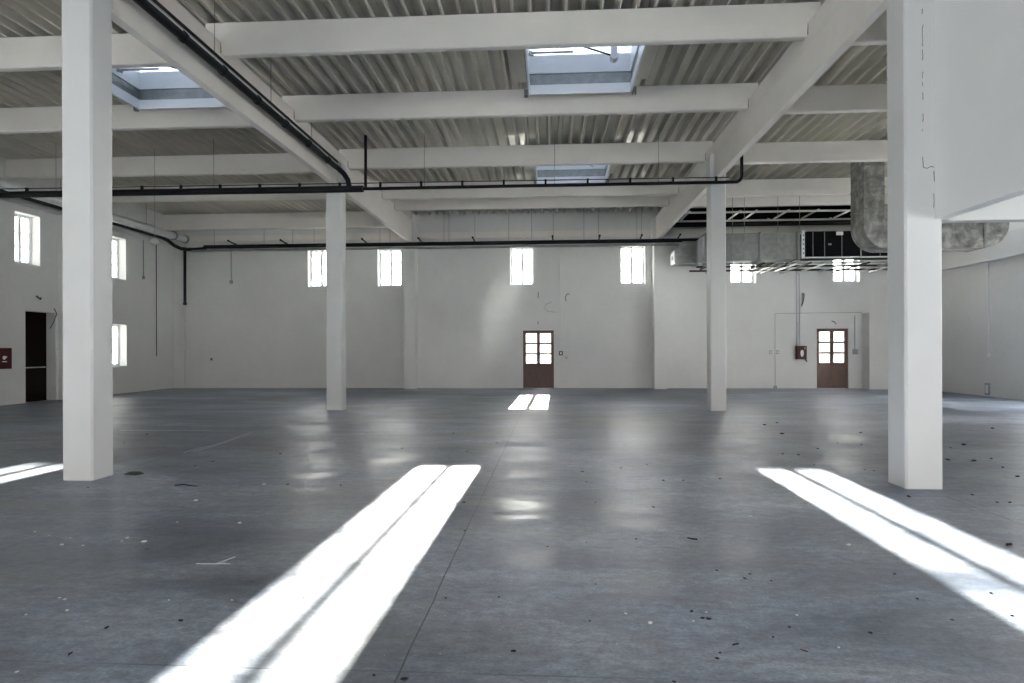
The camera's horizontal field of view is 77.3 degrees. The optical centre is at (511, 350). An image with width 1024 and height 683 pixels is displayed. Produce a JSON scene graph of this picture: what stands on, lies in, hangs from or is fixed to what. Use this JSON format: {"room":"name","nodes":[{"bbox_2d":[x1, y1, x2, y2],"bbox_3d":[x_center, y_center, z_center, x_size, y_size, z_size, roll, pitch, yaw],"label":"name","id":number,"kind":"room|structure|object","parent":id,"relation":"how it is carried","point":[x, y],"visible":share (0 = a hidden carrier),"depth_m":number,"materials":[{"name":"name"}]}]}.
{"room":"empty warehouse","nodes":[
{"label":"empty warehouse","id":0,"kind":"room"},
{"bbox_2d":[0,157,175,405],"bbox_3d":[-14.797,-1.882,11.271,0.400,7.250,29.700,0,0,3],"label":"wall","id":1,"kind":"structure","parent":0,"point":[134,299],"depth_m":19.83,"materials":[{"name":"paint"}]},
{"bbox_2d":[0,348,11,368],"bbox_3d":[-14.087,0.231,17.534,0.244,0.580,0.690,0,0,3],"label":"cabinet","id":2,"kind":"object","parent":1,"relation":"attached to","point":[5,353],"visible":1,"depth_m":17.67,"materials":[{"name":"red metal"}]},
{"bbox_2d":[15,213,40,266],"bbox_3d":[-14.303,-3.228,18.714,0.360,1.500,0.920,0,0,3],"label":"window","id":3,"kind":"structure","parent":1,"relation":"in","point":[18,216],"depth_m":18.74,"materials":[{"name":"white paint"}]},
{"bbox_2d":[25,311,46,401],"bbox_3d":[-14.436,0.197,19.194,0.125,2.690,1.140,0,0,3],"label":"door","id":4,"kind":"structure","parent":1,"relation":"in","point":[35,322],"depth_m":19.36,"materials":[{"name":"metal"}]},
{"bbox_2d":[58,215,62,399],"bbox_3d":[-13.945,-1.320,20.060,0.270,5.720,0.450,0,0,3],"label":"pilaster","id":5,"kind":"object","parent":1,"relation":"attached to","point":[60,292],"visible":0.29,"depth_m":19.84,"materials":[{"name":"paint"}]},
{"bbox_2d":[0,198,172,246],"bbox_3d":[-14.370,-4.218,14.450,0.120,0.080,23.100,0,0,3],"label":"ledge","id":6,"kind":"object","parent":1,"relation":"attached to","point":[4,199],"visible":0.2,"depth_m":19.46,"materials":[{"name":"paint"}]},
{"bbox_2d":[112,238,126,280],"bbox_3d":[-14.070,-3.229,22.537,0.360,1.500,1.000,0,0,3],"label":"window","id":7,"kind":"structure","parent":1,"relation":"in","point":[113,239],"depth_m":22.96,"materials":[{"name":"white paint"}]},
{"bbox_2d":[113,325,127,366],"bbox_3d":[-14.060,-0.154,22.552,0.360,1.510,1.030,0,0,3],"label":"window","id":8,"kind":"structure","parent":1,"relation":"in","point":[116,326],"depth_m":22.98,"materials":[{"name":"white paint"}]},
{"bbox_2d":[142,240,144,278],"bbox_3d":[-13.803,-3.390,23.983,0.052,1.460,0.100,0,0,3],"label":"conduit","id":9,"kind":"object","parent":1,"relation":"attached to","point":[143,276],"visible":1,"depth_m":23.97,"materials":[{"name":"grey plastic"}]},
{"bbox_2d":[156,245,156,355],"bbox_3d":[-13.759,-1.910,24.762,0.028,4.300,0.028,0,0,3],"label":"conduit","id":10,"kind":"object","parent":1,"relation":"attached to","point":[156,245],"visible":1,"depth_m":24.75,"materials":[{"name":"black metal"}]},
{"bbox_2d":[0,0,886,214],"bbox_3d":[-0.123,-5.452,10.401,29.120,0.155,29.750,0,0,3],"label":"ceiling","id":11,"kind":"structure","parent":0,"point":[744,62],"depth_m":13.72,"materials":[{"name":"grey metal"}]},
{"bbox_2d":[0,178,188,243],"bbox_3d":[-13.523,-4.776,15.065,0.340,1.150,20.430,0,0,3],"label":"pipe","id":12,"kind":"object","parent":11,"relation":"hanging from","point":[4,183],"visible":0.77,"depth_m":21.57,"materials":[{"name":"metal"}]},
{"bbox_2d":[150,149,159,244],"bbox_3d":[-9.495,-4.077,17.008,0.230,2.550,0.230,0,0,3],"label":"pendant lamp","id":13,"kind":"object","parent":11,"relation":"hanging from","point":[155,241],"visible":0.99,"depth_m":17.00,"materials":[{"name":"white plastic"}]},
{"bbox_2d":[112,33,226,111],"bbox_3d":[-6.910,-5.572,12.307,2.700,1.055,2.830,0,0,3],"label":"skylight","id":14,"kind":"object","parent":11,"relation":"attached to","point":[150,87],"visible":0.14,"depth_m":13.44,"materials":[{"name":"glass"}]},
{"bbox_2d":[0,128,742,197],"bbox_3d":[-4.380,-4.620,15.895,19.850,1.425,0.210,0,0,3],"label":"pipe","id":15,"kind":"object","parent":11,"relation":"hanging from","point":[360,188],"visible":0.92,"depth_m":15.83,"materials":[{"name":"black metal"}]},
{"bbox_2d":[191,207,698,251],"bbox_3d":[-2.686,-4.647,24.367,20.100,1.475,0.808,0,0,3],"label":"pipe","id":16,"kind":"object","parent":11,"relation":"hanging from","point":[593,243],"visible":0.91,"depth_m":24.56,"materials":[{"name":"black metal"}]},
{"bbox_2d":[0,189,205,250],"bbox_3d":[-13.330,-4.128,15.182,1.106,0.427,20.688,0,0,3],"label":"drain pipe","id":17,"kind":"object","parent":16,"relation":"attached to","point":[169,241],"visible":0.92,"depth_m":22.48,"materials":[{"name":"black metal"}]},
{"bbox_2d":[282,83,757,122],"bbox_3d":[0.064,-5.118,13.297,9.830,0.515,0.195,0,0,3],"label":"roof beam","id":18,"kind":"structure","parent":11,"relation":"attached to","point":[733,97],"depth_m":13.22,"materials":[{"name":"paint"}]},
{"bbox_2d":[133,0,351,186],"bbox_3d":[-4.499,-4.684,10.113,0.371,1.347,11.642,0,0,3],"label":"pipe","id":19,"kind":"object","parent":18,"relation":"hanging from","point":[183,37],"visible":0.98,"depth_m":10.28,"materials":[{"name":"black metal"}]},
{"bbox_2d":[339,141,712,169],"bbox_3d":[0.283,-5.118,16.891,9.830,0.515,0.195,0,0,3],"label":"roof beam","id":20,"kind":"structure","parent":11,"relation":"attached to","point":[691,151],"depth_m":16.80,"materials":[{"name":"paint"}]},
{"bbox_2d":[391,195,671,210],"bbox_3d":[0.592,-5.119,21.961,9.830,0.515,0.195,0,0,3],"label":"roof beam","id":21,"kind":"structure","parent":11,"relation":"attached to","point":[647,200],"depth_m":21.87,"materials":[{"name":"paint"}]},
{"bbox_2d":[382,177,684,199],"bbox_3d":[0.493,-5.119,20.334,9.830,0.515,0.195,0,0,3],"label":"roof beam","id":22,"kind":"structure","parent":11,"relation":"attached to","point":[635,190],"depth_m":20.27,"materials":[{"name":"paint"}]},
{"bbox_2d":[526,165,618,183],"bbox_3d":[1.740,-5.598,18.462,2.720,1.055,2.770,0,0,3],"label":"skylight","id":23,"kind":"object","parent":11,"relation":"attached to","point":[577,171],"visible":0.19,"depth_m":19.55,"materials":[{"name":"white paint"}]},
{"bbox_2d":[509,45,657,97],"bbox_3d":[1.284,-5.596,11.642,2.660,1.055,2.760,0,0,3],"label":"skylight","id":24,"kind":"object","parent":11,"relation":"attached to","point":[585,70],"visible":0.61,"depth_m":12.72,"materials":[{"name":"white glass"}]},
{"bbox_2d":[671,197,798,266],"bbox_3d":[7.712,-4.182,22.518,3.920,2.380,2.007,0,0,3],"label":"air duct","id":25,"kind":"object","parent":11,"relation":"hanging from","point":[758,247],"visible":0.85,"depth_m":21.56,"materials":[{"name":"metal"}]},
{"bbox_2d":[698,236,703,261],"bbox_3d":[6.516,-3.479,22.094,0.060,0.760,0.780,0,0,3],"label":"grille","id":26,"kind":"object","parent":25,"relation":"attached to","point":[701,239],"depth_m":21.99,"materials":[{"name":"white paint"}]},
{"bbox_2d":[677,205,886,221],"bbox_3d":[9.499,-5.083,22.950,7.600,0.610,1.668,0,0,3],"label":"steel frame","id":27,"kind":"object","parent":11,"relation":"hanging from","point":[788,210],"visible":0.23,"depth_m":22.95,"materials":[{"name":"grey metal"}]},
{"bbox_2d":[673,206,850,226],"bbox_3d":[9.547,-5.038,24.153,7.650,0.580,0.720,0,0,3],"label":"duct","id":28,"kind":"object","parent":27,"relation":"attached to","point":[789,215],"visible":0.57,"depth_m":23.84,"materials":[{"name":"metal"}]},
{"bbox_2d":[689,196,887,273],"bbox_3d":[10.006,-4.104,22.182,7.100,2.530,3.100,0,0,3],"label":"support frame","id":29,"kind":"object","parent":11,"relation":"hanging from","point":[784,265],"visible":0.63,"depth_m":22.06,"materials":[{"name":"grey metal"}]},
{"bbox_2d":[790,230,887,261],"bbox_3d":[11.543,-3.554,21.813,3.790,0.940,1.010,0,0,3],"label":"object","id":30,"kind":"object","parent":29,"relation":"hanging from","point":[814,245],"visible":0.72,"depth_m":21.41,"materials":[{"name":"black metal"}]},
{"bbox_2d":[850,162,1008,252],"bbox_3d":[11.004,-4.024,17.014,3.760,2.755,0.825,0,0,3],"label":"duct","id":31,"kind":"object","parent":11,"relation":"hanging from","point":[869,225],"visible":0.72,"depth_m":16.75,"materials":[{"name":"metal"}]},
{"bbox_2d":[0,388,1023,682],"bbox_3d":[-0.114,1.625,10.377,29.800,0.250,30.500,0,0,3],"label":"floor","id":32,"kind":"structure","parent":0,"point":[375,557],"depth_m":5.03,"materials":[{"name":"concrete"}]},
{"bbox_2d":[62,0,112,480],"bbox_3d":[-5.048,-1.620,7.616,0.375,6.270,0.370,0,0,3],"label":"column","id":33,"kind":"structure","parent":32,"relation":"on","point":[86,24],"depth_m":7.44,"materials":[{"name":"paint"}]},
{"bbox_2d":[112,0,338,185],"bbox_3d":[-4.768,-4.616,11.986,0.156,0.880,8.750,0,0,3],"label":"girder","id":34,"kind":"object","parent":33,"relation":"on","point":[127,14],"visible":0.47,"depth_m":10.44,"materials":[{"name":"paint"}]},
{"bbox_2d":[0,33,172,71],"bbox_3d":[-9.654,-5.090,11.114,9.865,0.515,0.195,0,0,3],"label":"roof beam","id":35,"kind":"structure","parent":34,"relation":"attached to","point":[40,53],"depth_m":10.92,"materials":[{"name":"paint"}]},
{"bbox_2d":[0,104,253,133],"bbox_3d":[-9.472,-5.090,14.109,9.865,0.515,0.195,0,0,3],"label":"roof beam","id":36,"kind":"structure","parent":34,"relation":"attached to","point":[20,119],"depth_m":13.96,"materials":[{"name":"paint"}]},
{"bbox_2d":[5,153,313,178],"bbox_3d":[-9.253,-5.091,17.702,9.865,0.515,0.195,0,0,3],"label":"roof beam","id":37,"kind":"structure","parent":34,"relation":"attached to","point":[276,163],"depth_m":17.61,"materials":[{"name":"paint"}]},
{"bbox_2d":[206,2,820,58],"bbox_3d":[-0.118,-5.117,10.303,9.830,0.515,0.195,0,0,3],"label":"roof beam","id":38,"kind":"structure","parent":34,"relation":"attached to","point":[779,21],"depth_m":10.21,"materials":[{"name":"paint"}]},
{"bbox_2d":[124,471,143,474],"bbox_3d":[-4.604,1.498,7.818,0.221,0.030,0.158,0,0,12],"label":"lump","id":39,"kind":"object","parent":32,"relation":"on","point":[133,472],"visible":1,"depth_m":7.78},
{"bbox_2d":[130,430,210,430],"bbox_3d":[-6.547,1.518,12.091,1.751,0.002,0.049,0,0,2],"label":"chalk mark","id":40,"kind":"object","parent":32,"relation":"on","point":[130,430],"visible":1,"depth_m":12.07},
{"bbox_2d":[175,484,197,486],"bbox_3d":[-3.598,1.496,7.109,0.284,0.021,0.072,0,0,9],"label":"twig","id":41,"kind":"object","parent":32,"relation":"on","point":[175,484],"visible":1,"depth_m":7.10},
{"bbox_2d":[196,557,233,563],"bbox_3d":[-2.101,1.505,4.585,0.240,0.002,0.168,0,0,3],"label":"chalk mark","id":42,"kind":"object","parent":32,"relation":"on","point":[232,557],"visible":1,"depth_m":4.51,"materials":[{"name":"white"}]},
{"bbox_2d":[184,432,250,452],"bbox_3d":[-4.760,1.513,10.637,0.156,0.002,2.353,0,0,1],"label":"chalk mark","id":43,"kind":"object","parent":32,"relation":"on","point":[250,432],"visible":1,"depth_m":10.47,"materials":[{"name":"grey"}]},
{"bbox_2d":[326,162,345,409],"bbox_3d":[-4.498,-1.622,16.364,0.400,6.270,0.380,0,0,3],"label":"column","id":44,"kind":"structure","parent":32,"relation":"on","point":[335,202],"depth_m":16.18,"materials":[{"name":"paint"}]},
{"bbox_2d":[706,154,725,410],"bbox_3d":[5.040,-1.650,15.792,0.380,6.270,0.380,0,0,3],"label":"column","id":45,"kind":"structure","parent":32,"relation":"on","point":[716,193],"depth_m":15.60,"materials":[{"name":"paint"}]},
{"bbox_2d":[713,0,886,178],"bbox_3d":[4.764,-4.644,11.405,0.156,0.880,8.750,0,0,3],"label":"girder","id":46,"kind":"object","parent":45,"relation":"on","point":[836,25],"visible":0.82,"depth_m":10.44,"materials":[{"name":"paint"}]},
{"bbox_2d":[734,140,886,164],"bbox_3d":[9.827,-5.146,16.540,9.825,0.515,0.195,0,0,3],"label":"roof beam","id":47,"kind":"structure","parent":46,"relation":"attached to","point":[863,150],"depth_m":16.58,"materials":[{"name":"paint"}]},
{"bbox_2d":[783,84,886,114],"bbox_3d":[9.608,-5.145,12.946,9.825,0.515,0.195,0,0,3],"label":"roof beam","id":48,"kind":"structure","parent":46,"relation":"attached to","point":[863,98],"depth_m":13.04,"materials":[{"name":"paint"}]},
{"bbox_2d":[851,9,886,45],"bbox_3d":[9.425,-5.145,9.952,9.825,0.515,0.195,0,0,3],"label":"roof beam","id":49,"kind":"structure","parent":46,"relation":"attached to","point":[876,33],"depth_m":10.09,"materials":[{"name":"paint"}]},
{"bbox_2d":[887,0,941,488],"bbox_3d":[4.416,-1.648,7.032,0.390,6.270,0.385,0,0,3],"label":"column","id":50,"kind":"structure","parent":32,"relation":"on","point":[914,232],"depth_m":6.85,"materials":[{"name":"paint"}]},
{"bbox_2d":[176,206,887,387],"bbox_3d":[0.791,-1.927,25.399,29.800,7.250,0.400,0,0,3],"label":"wall","id":51,"kind":"structure","parent":0,"point":[266,328],"depth_m":25.27,"materials":[{"name":"paint"}]},
{"bbox_2d":[173,242,185,387],"bbox_3d":[-13.488,-1.411,25.998,0.440,5.900,0.180,0,0,3],"label":"pilaster","id":52,"kind":"object","parent":51,"relation":"attached to","point":[179,308],"visible":0.79,"depth_m":25.91,"materials":[{"name":"paint"}]},
{"bbox_2d":[183,251,186,304],"bbox_3d":[-13.202,-2.972,25.830,0.150,2.300,0.150,0,0,3],"label":"pipe","id":53,"kind":"object","parent":52,"relation":"attached to","point":[184,252],"visible":0.82,"depth_m":25.79,"materials":[{"name":"black metal"}]},
{"bbox_2d":[229,252,232,283],"bbox_3d":[-11.375,-3.427,25.914,0.120,1.480,0.050,0,0,3],"label":"conduit","id":54,"kind":"object","parent":51,"relation":"attached to","point":[231,280],"visible":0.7,"depth_m":25.92,"materials":[{"name":"grey plastic"}]},
{"bbox_2d":[308,250,325,287],"bbox_3d":[-7.725,-3.283,25.872,0.970,1.550,0.360,0,0,3],"label":"window","id":55,"kind":"structure","parent":51,"relation":"in","point":[321,252],"depth_m":26.00,"materials":[{"name":"white paint"}]},
{"bbox_2d":[339,153,412,241],"bbox_3d":[-4.223,-4.618,20.940,0.156,0.880,9.130,0,0,3],"label":"girder","id":56,"kind":"object","parent":51,"relation":"attached to","point":[371,201],"visible":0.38,"depth_m":20.16,"materials":[{"name":"paint"}]},
{"bbox_2d":[112,181,382,202],"bbox_3d":[-9.071,-5.091,20.687,9.865,0.515,0.195,0,0,3],"label":"roof beam","id":57,"kind":"structure","parent":56,"relation":"attached to","point":[290,196],"depth_m":20.62,"materials":[{"name":"paint"}]},
{"bbox_2d":[163,211,411,230],"bbox_3d":[-8.807,-5.047,25.009,9.865,0.605,0.195,0,0,3],"label":"roof beam","id":58,"kind":"structure","parent":56,"relation":"attached to","point":[359,219],"depth_m":24.98,"materials":[{"name":"paint"}]},
{"bbox_2d":[377,249,401,286],"bbox_3d":[-4.880,-3.291,25.699,0.970,1.550,0.360,0,0,3],"label":"window","id":59,"kind":"structure","parent":51,"relation":"in","point":[391,251],"depth_m":25.81,"materials":[{"name":"white paint"}]},
{"bbox_2d":[404,222,417,388],"bbox_3d":[-3.978,-1.738,25.218,0.440,6.500,0.580,0,0,3],"label":"pilaster","id":60,"kind":"object","parent":51,"relation":"attached to","point":[410,255],"visible":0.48,"depth_m":24.93,"materials":[{"name":"paint"}]},
{"bbox_2d":[174,227,850,241],"bbox_3d":[0.768,-4.547,25.159,29.000,0.230,0.120,0,0,3],"label":"ledge","id":61,"kind":"object","parent":51,"relation":"attached to","point":[672,232],"visible":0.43,"depth_m":25.17,"materials":[{"name":"paint"}]},
{"bbox_2d":[510,248,534,285],"bbox_3d":[0.415,-3.306,25.376,0.960,1.550,0.360,0,0,3],"label":"window","id":62,"kind":"structure","parent":51,"relation":"in","point":[522,261],"depth_m":25.47,"materials":[{"name":"white paint"}]},
{"bbox_2d":[523,330,553,387],"bbox_3d":[1.044,0.362,25.262,1.210,2.270,0.102,0,0,3],"label":"door","id":63,"kind":"structure","parent":51,"relation":"in","point":[538,346],"depth_m":25.25,"materials":[{"name":"brown wood"}]},
{"bbox_2d":[620,246,645,284],"bbox_3d":[4.712,-3.319,25.114,0.990,1.550,0.360,0,0,3],"label":"window","id":64,"kind":"structure","parent":51,"relation":"in","point":[631,248],"depth_m":25.21,"materials":[{"name":"white paint"}]},
{"bbox_2d":[650,218,666,388],"bbox_3d":[5.644,-1.766,24.632,0.520,6.500,0.580,0,0,3],"label":"pilaster","id":65,"kind":"object","parent":51,"relation":"attached to","point":[659,253],"visible":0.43,"depth_m":24.34,"materials":[{"name":"paint"}]},
{"bbox_2d":[655,144,712,238],"bbox_3d":[5.310,-4.645,20.359,0.156,0.880,9.130,0,0,3],"label":"girder","id":66,"kind":"object","parent":51,"relation":"attached to","point":[689,194],"visible":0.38,"depth_m":19.45,"materials":[{"name":"paint"}]},
{"bbox_2d":[691,195,886,207],"bbox_3d":[10.136,-5.147,21.610,9.825,0.515,0.195,0,0,3],"label":"roof beam","id":67,"kind":"structure","parent":66,"relation":"attached to","point":[842,199],"depth_m":21.59,"materials":[{"name":"paint"}]},
{"bbox_2d":[701,177,886,197],"bbox_3d":[10.050,-5.147,20.203,9.825,0.515,0.195,0,0,3],"label":"roof beam","id":68,"kind":"structure","parent":66,"relation":"attached to","point":[811,186],"depth_m":20.20,"materials":[{"name":"paint"}]},
{"bbox_2d":[730,265,756,283],"bbox_3d":[8.934,-3.331,24.857,0.990,1.550,0.360,0,0,3],"label":"window","id":69,"kind":"structure","parent":51,"relation":"in","point":[740,273],"depth_m":24.95,"materials":[{"name":"white paint"}]},
{"bbox_2d":[796,268,796,335],"bbox_3d":[10.913,-1.642,24.537,0.034,2.980,0.024,0,0,3],"label":"conduit","id":70,"kind":"object","parent":51,"relation":"attached to","point":[796,268],"visible":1,"depth_m":24.53,"materials":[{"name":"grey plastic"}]},
{"bbox_2d":[799,280,799,344],"bbox_3d":[11.018,-1.642,24.531,0.044,2.980,0.024,0,0,3],"label":"conduit","id":71,"kind":"object","parent":51,"relation":"attached to","point":[799,280],"visible":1,"depth_m":24.52,"materials":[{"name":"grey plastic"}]},
{"bbox_2d":[795,346,806,361],"bbox_3d":[11.068,0.145,24.463,0.379,0.614,0.219,0,0,3],"label":"cabinet","id":72,"kind":"object","parent":51,"relation":"attached to","point":[800,351],"visible":1,"depth_m":24.36,"materials":[{"name":"red metal"}]},
{"bbox_2d":[773,312,861,387],"bbox_3d":[11.702,0.010,24.504,3.300,2.912,0.060,0,0,3],"label":"conduit","id":73,"kind":"object","parent":51,"relation":"attached to","point":[830,312],"visible":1,"depth_m":24.47,"materials":[{"name":"grey plastic"}]},
{"bbox_2d":[817,329,847,387],"bbox_3d":[12.279,0.319,24.578,1.180,2.290,0.102,0,0,3],"label":"door","id":74,"kind":"structure","parent":51,"relation":"in","point":[832,344],"depth_m":24.57,"materials":[{"name":"brown wood"}]},
{"bbox_2d":[833,260,859,282],"bbox_3d":[12.797,-3.342,24.622,0.990,1.550,0.360,0,0,3],"label":"window","id":75,"kind":"structure","parent":51,"relation":"in","point":[854,271],"depth_m":24.71,"materials":[{"name":"white paint"}]},
{"bbox_2d":[853,316,857,353],"bbox_3d":[13.098,-0.578,24.418,0.180,1.480,0.060,0,0,3],"label":"conduit","id":76,"kind":"object","parent":51,"relation":"attached to","point":[855,351],"visible":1,"depth_m":24.42,"materials":[{"name":"grey plastic"}]},
{"bbox_2d":[862,313,887,388],"bbox_3d":[14.303,0.034,24.110,1.900,2.850,0.570,0,0,3],"label":"wall","id":77,"kind":"structure","parent":0,"point":[874,325],"depth_m":23.87,"materials":[{"name":"paint"}]},
{"bbox_2d":[934,0,1023,222],"bbox_3d":[8.982,-3.486,0.835,9.650,4.180,11.760,0,0,3],"label":"wall partition","id":78,"kind":"structure","parent":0,"point":[979,44],"depth_m":6.21,"materials":[{"name":"paint"}]},
{"bbox_2d":[942,222,1023,399],"bbox_3d":[14.548,-1.967,9.482,0.400,7.250,29.700,0,0,3],"label":"wall","id":79,"kind":"structure","parent":0,"point":[966,369],"depth_m":20.34,"materials":[{"name":"paint"}]},
{"bbox_2d":[942,227,1023,270],"bbox_3d":[14.984,-3.159,21.127,0.180,0.750,6.200,0,0,3],"label":"ledge","id":80,"kind":"object","parent":79,"relation":"attached to","point":[1012,244],"visible":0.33,"depth_m":19.81,"materials":[{"name":"paint"}]},
{"bbox_2d":[985,383,989,394],"bbox_3d":[14.982,1.224,20.132,0.048,0.357,0.186,0,0,3],"label":"wall outlet","id":81,"kind":"object","parent":79,"relation":"attached to","point":[987,385],"visible":1,"depth_m":20.13,"materials":[{"name":"grey plastic"}]},
{"bbox_2d":[986,262,989,357],"bbox_3d":[14.974,-1.263,20.126,0.052,3.000,0.120,0,0,3],"label":"conduit","id":82,"kind":"object","parent":79,"relation":"attached to","point":[988,354],"visible":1,"depth_m":20.11,"materials":[{"name":"white plastic"}]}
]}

